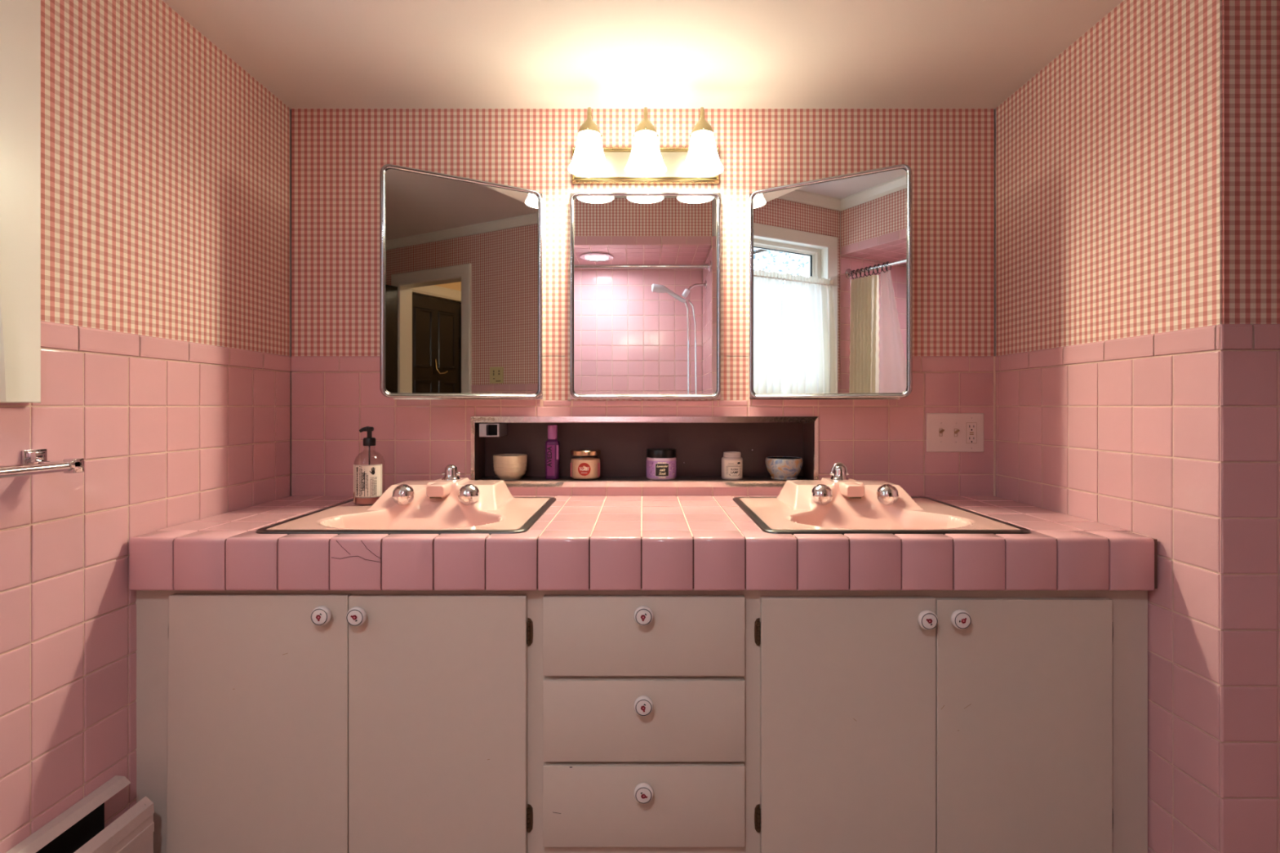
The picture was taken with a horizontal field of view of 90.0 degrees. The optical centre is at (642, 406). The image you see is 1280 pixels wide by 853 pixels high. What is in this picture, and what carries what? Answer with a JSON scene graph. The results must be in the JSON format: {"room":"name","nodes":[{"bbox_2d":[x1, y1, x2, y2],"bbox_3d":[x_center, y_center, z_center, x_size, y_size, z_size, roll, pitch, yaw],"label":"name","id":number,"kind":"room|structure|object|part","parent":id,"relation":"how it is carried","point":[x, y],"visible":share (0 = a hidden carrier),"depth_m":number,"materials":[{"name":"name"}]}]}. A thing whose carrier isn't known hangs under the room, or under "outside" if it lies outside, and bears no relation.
{"room":"bathroom","nodes":[
{"label":"bathroom","id":0,"kind":"room"},
{"bbox_2d":[0,0,291,852],"bbox_3d":[-1.149,-0.160,0.780,0.102,2.520,2.840,0,0,0],"label":"wall","id":1,"kind":"structure","parent":0,"point":[166,165],"depth_m":1.36,"materials":[{"name":"tile"}]},
{"bbox_2d":[0,0,40,403],"bbox_3d":[-1.137,-0.544,0.646,0.115,1.076,1.007,0,0,0],"label":"window","id":2,"kind":"structure","parent":1,"relation":"in","point":[20,20],"depth_m":1.11,"materials":[{"name":"beige paint"}]},
{"bbox_2d":[0,448,84,479],"bbox_3d":[-1.061,0.100,0.879,0.078,0.043,0.594,0,0,0],"label":"towel rail","id":3,"kind":"object","parent":1,"relation":"attached to","point":[74,465],"visible":1,"depth_m":1.13,"materials":[{"name":"silver metal"}]},
{"bbox_2d":[5,775,154,852],"bbox_3d":[-1.059,0.935,0.741,0.080,0.330,1.186,0,0,0],"label":"baseboard heater","id":4,"kind":"object","parent":1,"relation":"attached to","point":[80,828],"visible":1,"depth_m":1.25,"materials":[{"name":"metal"}]},
{"bbox_3d":[-1.098,0.912,0.727,0.002,0.277,1.154,0,0,0],"label":"panel","id":5,"kind":"part","parent":4,"relation":"part of","materials":[{"name":"black"}]},
{"bbox_3d":[-1.028,0.919,0.742,0.018,0.212,1.184,0,0,0],"label":"panel","id":6,"kind":"part","parent":4,"relation":"part of","materials":[{"name":"metal"}]},
{"bbox_2d":[290,108,994,496],"bbox_3d":[0.000,-0.160,2.099,2.360,2.520,0.202,0,0,0],"label":"wall","id":7,"kind":"structure","parent":0,"point":[339,155],"depth_m":2.00,"materials":[{"name":"paper"}]},
{"bbox_2d":[379,164,542,399],"bbox_3d":[-0.545,-0.343,1.926,0.468,0.644,0.378,0,0,0],"label":"mirror","id":8,"kind":"object","parent":7,"relation":"attached to","point":[461,258],"visible":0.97,"depth_m":1.85,"materials":[{"name":"silver metal"}]},
{"bbox_2d":[470,416,818,487],"bbox_3d":[0.007,0.142,2.058,1.088,0.222,0.135,0,0,0],"label":"recessed shelf","id":9,"kind":"object","parent":7,"relation":"attached to","point":[700,443],"visible":0.88,"depth_m":2.12,"materials":[{"name":"black wood"}]},
{"bbox_2d":[479,422,506,436],"bbox_3d":[-0.480,0.075,2.062,0.062,0.041,0.124,0,0,0],"label":"socket","id":10,"kind":"object","parent":9,"relation":"attached to","point":[486,429],"depth_m":2.03,"materials":[{"name":"white plastic"}]},
{"bbox_2d":[493,453,527,479],"bbox_3d":[-0.426,0.195,2.055,0.107,0.076,0.107,0,0,0],"label":"stoneware bowl","id":11,"kind":"object","parent":9,"relation":"on","point":[506,466],"visible":1,"depth_m":2.01,"materials":[{"name":"beige ceramic"}]},
{"bbox_2d":[545,425,559,479],"bbox_3d":[-0.290,0.146,2.054,0.044,0.173,0.036,0,0,0],"label":"spray bottle","id":12,"kind":"object","parent":9,"relation":"on","point":[552,444],"visible":1,"depth_m":2.04,"materials":[{"name":"purple plastic"}]},
{"bbox_2d":[570,448,600,479],"bbox_3d":[-0.184,0.186,2.054,0.098,0.092,0.099,0,0,0],"label":"jar","id":13,"kind":"object","parent":9,"relation":"on","point":[584,468],"visible":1,"depth_m":2.02,"materials":[{"name":"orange glass"}]},
{"bbox_3d":[-0.184,0.148,2.055,0.097,0.016,0.097,0,0,0],"label":"lid","id":14,"kind":"part","parent":13,"relation":"part of","materials":[{"name":"gold metal"}]},
{"bbox_2d":[646,448,676,479],"bbox_3d":[0.059,0.185,2.054,0.097,0.096,0.098,0,0,0],"label":"jar","id":15,"kind":"object","parent":9,"relation":"in","point":[661,463],"visible":1,"depth_m":2.01,"materials":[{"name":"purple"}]},
{"bbox_3d":[0.059,0.150,2.055,0.094,0.026,0.094,0,0,0],"label":"lid","id":16,"kind":"part","parent":15,"relation":"part of","materials":[{"name":"black plastic"}]},
{"bbox_2d":[721,451,742,479],"bbox_3d":[0.287,0.190,2.054,0.068,0.086,0.070,0,0,0],"label":"jar","id":17,"kind":"object","parent":9,"relation":"on","point":[731,461],"visible":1,"depth_m":2.03,"materials":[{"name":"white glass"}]},
{"bbox_2d":[764,456,803,479],"bbox_3d":[0.453,0.199,2.055,0.119,0.068,0.119,0,0,0],"label":"bowl","id":18,"kind":"object","parent":9,"relation":"in","point":[780,468],"visible":0.99,"depth_m":2.01,"materials":[{"name":"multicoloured ceramic"}]},
{"bbox_2d":[569,192,720,399],"bbox_3d":[0.008,-0.343,2.047,0.470,0.644,0.137,0,0,0],"label":"mirror","id":19,"kind":"object","parent":7,"relation":"attached to","point":[645,268],"visible":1,"depth_m":1.98,"materials":[{"name":"silver metal"}]},
{"bbox_2d":[568,106,723,184],"bbox_3d":[0.008,-0.779,1.899,0.458,0.191,0.200,0,0,0],"label":"vanity light","id":20,"kind":"object","parent":7,"relation":"attached to","point":[645,162],"visible":1,"depth_m":1.87,"materials":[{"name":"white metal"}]},
{"bbox_3d":[-0.156,-0.743,1.860,0.121,0.111,0.121,0,0,0],"label":"lamp shade","id":21,"kind":"part","parent":20,"relation":"part of","materials":[{"name":"white glass"}]},
{"bbox_3d":[-0.156,-0.735,1.860,0.045,0.102,0.045,0,0,0],"label":"bulb","id":22,"kind":"part","parent":20,"relation":"part of","materials":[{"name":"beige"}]},
{"bbox_3d":[-0.156,-0.810,1.920,0.032,0.130,0.133,0,0,0],"label":"arm","id":23,"kind":"part","parent":20,"relation":"part of","materials":[{"name":"gold metal"}]},
{"bbox_3d":[0.008,-0.743,1.860,0.121,0.111,0.121,0,0,0],"label":"lamp shade","id":24,"kind":"part","parent":20,"relation":"part of","materials":[{"name":"white glass"}]},
{"bbox_3d":[0.008,-0.735,1.860,0.045,0.102,0.045,0,0,0],"label":"bulb","id":25,"kind":"part","parent":20,"relation":"part of","materials":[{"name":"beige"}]},
{"bbox_3d":[0.008,-0.749,1.982,0.433,0.077,0.001,0,0,0],"label":"plate","id":26,"kind":"part","parent":20,"relation":"part of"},
{"bbox_3d":[0.008,-0.810,1.920,0.032,0.130,0.133,0,0,0],"label":"arm","id":27,"kind":"part","parent":20,"relation":"part of","materials":[{"name":"gold metal"}]},
{"bbox_3d":[0.174,-0.810,1.920,0.032,0.130,0.133,0,0,0],"label":"arm","id":28,"kind":"part","parent":20,"relation":"part of","materials":[{"name":"gold metal"}]},
{"bbox_3d":[0.174,-0.743,1.860,0.121,0.111,0.121,0,0,0],"label":"lamp shade","id":29,"kind":"part","parent":20,"relation":"part of","materials":[{"name":"white glass"}]},
{"bbox_3d":[0.174,-0.735,1.860,0.045,0.102,0.045,0,0,0],"label":"bulb","id":30,"kind":"part","parent":20,"relation":"part of","materials":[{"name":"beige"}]},
{"bbox_2d":[749,164,912,399],"bbox_3d":[0.565,-0.343,1.926,0.473,0.644,0.378,0,0,0],"label":"mirror","id":31,"kind":"object","parent":7,"relation":"attached to","point":[831,258],"visible":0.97,"depth_m":1.85,"materials":[{"name":"silver metal"}]},
{"bbox_2d":[926,413,983,452],"bbox_3d":[0.975,0.082,1.989,0.179,0.122,0.022,0,0,0],"label":"switch plate","id":32,"kind":"object","parent":7,"relation":"attached to","point":[945,432],"visible":1,"depth_m":1.99,"materials":[{"name":"beige plastic"}]},
{"bbox_2d":[966,422,977,443],"bbox_3d":[1.024,0.083,1.993,0.033,0.065,0.002,0,0,0],"label":"outlet","id":33,"kind":"object","parent":32,"relation":"attached to","point":[971,428],"depth_m":1.99,"materials":[{"name":"beige plastic"}]},
{"bbox_2d":[162,0,1123,109],"bbox_3d":[0.000,-1.136,1.725,2.300,0.408,0.830,0,0,0],"label":"ceiling","id":34,"kind":"structure","parent":0,"point":[308,54],"depth_m":1.67,"materials":[{"name":"beige paint"}]},
{"bbox_2d":[993,0,1223,852],"bbox_3d":[1.127,-0.160,1.708,0.066,2.520,0.984,0,0,0],"label":"wall","id":35,"kind":"structure","parent":0,"point":[1106,357],"depth_m":1.42,"materials":[{"name":"tile"}]},
{"bbox_2d":[1219,0,1279,852],"bbox_3d":[1.410,-0.160,1.245,0.620,2.520,0.062,0,0,0],"label":"wall","id":36,"kind":"structure","parent":0,"point":[1250,331],"depth_m":1.22,"materials":[{"name":"tile"}]},
{"bbox_3d":[0.260,1.150,0.375,2.920,0.100,3.650,0,0,0],"label":"floor","id":37,"kind":"structure","parent":0,"visible":0},
{"bbox_2d":[135,588,1147,852],"bbox_3d":[-0.002,0.748,1.661,2.198,0.705,0.637,0,0,0],"label":"vanity cabinet","id":38,"kind":"object","parent":37,"relation":"on","point":[278,721],"visible":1,"depth_m":1.37,"materials":[{"name":"beige paint"}]},
{"bbox_3d":[-0.828,0.697,1.381,0.390,0.582,0.018,0,0,0],"label":"door","id":39,"kind":"part","parent":38,"relation":"part of","materials":[{"name":"beige paint"}]},
{"bbox_3d":[-0.680,0.443,1.357,0.041,0.041,0.029,0,0,0],"label":"knob","id":40,"kind":"part","parent":38,"relation":"part of","materials":[{"name":"white ceramic"}]},
{"bbox_3d":[-0.605,0.444,1.357,0.041,0.041,0.029,0,0,0],"label":"knob","id":41,"kind":"part","parent":38,"relation":"part of","materials":[{"name":"white ceramic"}]},
{"bbox_3d":[-0.441,0.698,1.381,0.380,0.580,0.018,0,0,0],"label":"door","id":42,"kind":"part","parent":38,"relation":"part of","materials":[{"name":"beige paint"}]},
{"bbox_3d":[0.002,0.818,1.357,0.041,0.041,0.029,0,0,0],"label":"knob","id":43,"kind":"part","parent":38,"relation":"part of","materials":[{"name":"white ceramic"}]},
{"bbox_3d":[0.002,0.633,1.357,0.041,0.041,0.029,0,0,0],"label":"knob","id":44,"kind":"part","parent":38,"relation":"part of","materials":[{"name":"white ceramic"}]},
{"bbox_3d":[0.002,0.443,1.357,0.041,0.041,0.029,0,0,0],"label":"knob","id":45,"kind":"part","parent":38,"relation":"part of","materials":[{"name":"white ceramic"}]},
{"bbox_2d":[129,495,1157,591],"bbox_3d":[0.000,0.336,1.675,2.194,0.116,0.643,0,0,0],"label":"countertop","id":46,"kind":"structure","parent":38,"relation":"on","point":[580,543],"depth_m":1.35,"materials":[{"name":"pink tile"}]},
{"bbox_2d":[255,464,555,535],"bbox_3d":[-0.559,0.297,1.667,0.602,0.255,0.535,0,0,0],"label":"washbasin","id":47,"kind":"object","parent":46,"relation":"in","point":[451,504],"visible":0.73,"depth_m":1.70,"materials":[{"name":"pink ceramic"}]},
{"bbox_2d":[353,426,385,505],"bbox_3d":[-0.769,0.165,1.799,0.081,0.218,0.082,0,0,0],"label":"soap dispenser","id":48,"kind":"object","parent":47,"relation":"on","point":[367,479],"visible":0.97,"depth_m":1.77,"materials":[{"name":"clear glass"}]},
{"bbox_3d":[-0.646,0.247,1.746,0.057,0.072,0.090,0,0,0],"label":"tap handle","id":49,"kind":"part","parent":47,"relation":"part of","materials":[{"name":"silver metal"}]},
{"bbox_2d":[266,477,549,529],"bbox_3d":[-0.559,0.318,1.667,0.574,0.212,0.507,0,0,0],"label":"basin","id":50,"kind":"object","parent":47,"relation":"in","point":[443,503],"depth_m":1.71,"materials":[{"name":"pink ceramic"}]},
{"bbox_3d":[-0.558,0.229,1.770,0.052,0.033,0.101,0,0,0],"label":"spout","id":51,"kind":"part","parent":47,"relation":"part of","materials":[{"name":"pink ceramic"}]},
{"bbox_3d":[-0.469,0.247,1.746,0.057,0.072,0.090,0,0,0],"label":"tap handle","id":52,"kind":"part","parent":47,"relation":"part of","materials":[{"name":"silver metal"}]},
{"bbox_2d":[733,462,1031,535],"bbox_3d":[0.565,0.293,1.667,0.594,0.262,0.535,0,0,0],"label":"washbasin","id":53,"kind":"object","parent":46,"relation":"in","point":[838,504],"visible":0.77,"depth_m":1.70,"materials":[{"name":"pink ceramic"}]},
{"bbox_3d":[0.483,0.247,1.746,0.057,0.072,0.090,0,0,0],"label":"tap handle","id":54,"kind":"part","parent":53,"relation":"part of","materials":[{"name":"silver metal"}]},
{"bbox_3d":[0.572,0.180,1.862,0.051,0.034,0.008,0,0,0],"label":"lever","id":55,"kind":"part","parent":53,"relation":"part of","materials":[{"name":"silver metal"}]},
{"bbox_3d":[0.572,0.229,1.770,0.052,0.033,0.101,0,0,0],"label":"spout","id":56,"kind":"part","parent":53,"relation":"part of","materials":[{"name":"pink ceramic"}]},
{"bbox_2d":[739,477,1020,529],"bbox_3d":[0.565,0.318,1.667,0.566,0.212,0.507,0,0,0],"label":"basin","id":57,"kind":"object","parent":53,"relation":"in","point":[826,503],"depth_m":1.71,"materials":[{"name":"pink ceramic"}]},
{"bbox_3d":[0.660,0.247,1.746,0.057,0.072,0.090,0,0,0],"label":"tap handle","id":58,"kind":"part","parent":53,"relation":"part of","materials":[{"name":"silver metal"}]},
{"bbox_3d":[0.002,0.859,1.381,0.433,0.174,0.018,0,0,0],"label":"drawer","id":59,"kind":"part","parent":38,"relation":"part of","materials":[{"name":"beige paint"}]},
{"bbox_3d":[0.002,0.676,1.381,0.433,0.174,0.018,0,0,0],"label":"drawer","id":60,"kind":"part","parent":38,"relation":"part of","materials":[{"name":"beige paint"}]},
{"bbox_3d":[0.002,0.494,1.381,0.433,0.169,0.018,0,0,0],"label":"drawer","id":61,"kind":"part","parent":38,"relation":"part of","materials":[{"name":"beige paint"}]},
{"bbox_3d":[0.442,0.700,1.381,0.374,0.576,0.018,0,0,0],"label":"door","id":62,"kind":"part","parent":38,"relation":"part of","materials":[{"name":"beige paint"}]},
{"bbox_3d":[0.602,0.452,1.357,0.041,0.041,0.029,0,0,0],"label":"knob","id":63,"kind":"part","parent":38,"relation":"part of","materials":[{"name":"white ceramic"}]},
{"bbox_3d":[0.672,0.451,1.357,0.041,0.041,0.029,0,0,0],"label":"knob","id":64,"kind":"part","parent":38,"relation":"part of","materials":[{"name":"white ceramic"}]},
{"bbox_3d":[0.819,0.702,1.381,0.376,0.573,0.018,0,0,0],"label":"door","id":65,"kind":"part","parent":38,"relation":"part of","materials":[{"name":"beige paint"}]},
{"bbox_3d":[-1.066,-0.765,0.633,0.010,0.010,0.935,0,0,0],"label":"curtain rod","id":66,"kind":"object","parent":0,"visible":0},
{"bbox_2d":[0,297,5,401],"bbox_3d":[-1.062,-0.407,0.618,0.051,0.798,0.855,0,0,0],"label":"cafe curtain","id":67,"kind":"object","parent":66,"relation":"hanging from","point":[2,382],"visible":1,"depth_m":1.04,"materials":[{"name":"beige fabric"}]}
]}

